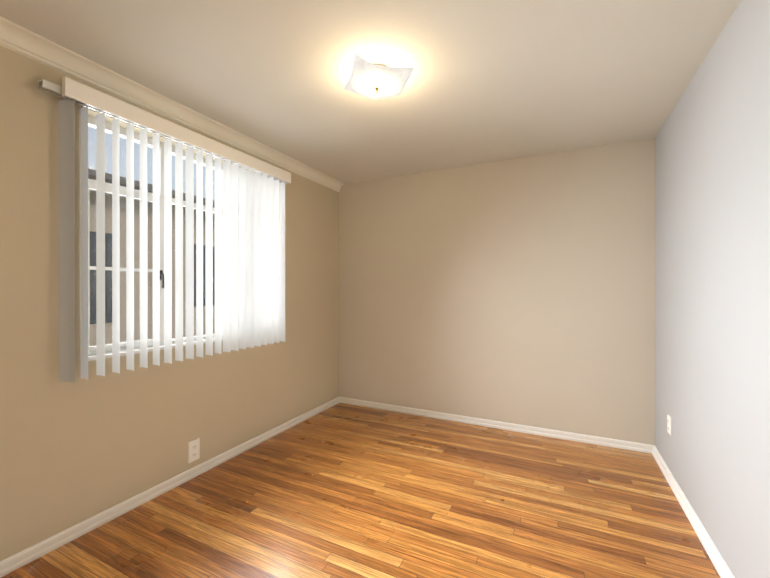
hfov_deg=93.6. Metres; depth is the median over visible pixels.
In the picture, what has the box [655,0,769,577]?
wall
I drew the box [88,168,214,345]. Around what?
building
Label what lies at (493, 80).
ceiling
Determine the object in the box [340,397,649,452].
baseboard
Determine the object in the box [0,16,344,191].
trim
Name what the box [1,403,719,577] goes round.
floor
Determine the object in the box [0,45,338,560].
wall
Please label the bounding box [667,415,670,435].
electrical outlet
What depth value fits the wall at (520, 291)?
3.26 m
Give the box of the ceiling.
[0,0,740,183]
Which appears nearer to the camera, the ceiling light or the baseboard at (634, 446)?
the ceiling light
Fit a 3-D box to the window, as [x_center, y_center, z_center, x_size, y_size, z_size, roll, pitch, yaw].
[-1.321,-0.285,2.556,0.123,1.330,1.430,0,0,26]
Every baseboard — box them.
[0,397,339,577]
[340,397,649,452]
[648,445,734,577]
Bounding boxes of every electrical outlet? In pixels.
[188,438,199,462]
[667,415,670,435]
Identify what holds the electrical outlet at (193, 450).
attached to the wall at (80, 449)
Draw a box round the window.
[88,115,222,360]
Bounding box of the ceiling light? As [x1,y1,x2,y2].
[344,52,413,99]
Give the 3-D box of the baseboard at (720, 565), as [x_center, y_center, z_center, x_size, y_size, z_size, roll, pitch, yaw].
[1.186,1.241,0.963,0.024,0.060,4.090,0,0,26]
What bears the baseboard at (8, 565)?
attached to the wall at (80, 449)
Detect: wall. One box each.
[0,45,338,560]
[339,138,654,444]
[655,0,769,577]
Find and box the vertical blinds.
[38,76,290,382]
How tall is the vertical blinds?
1.480 m

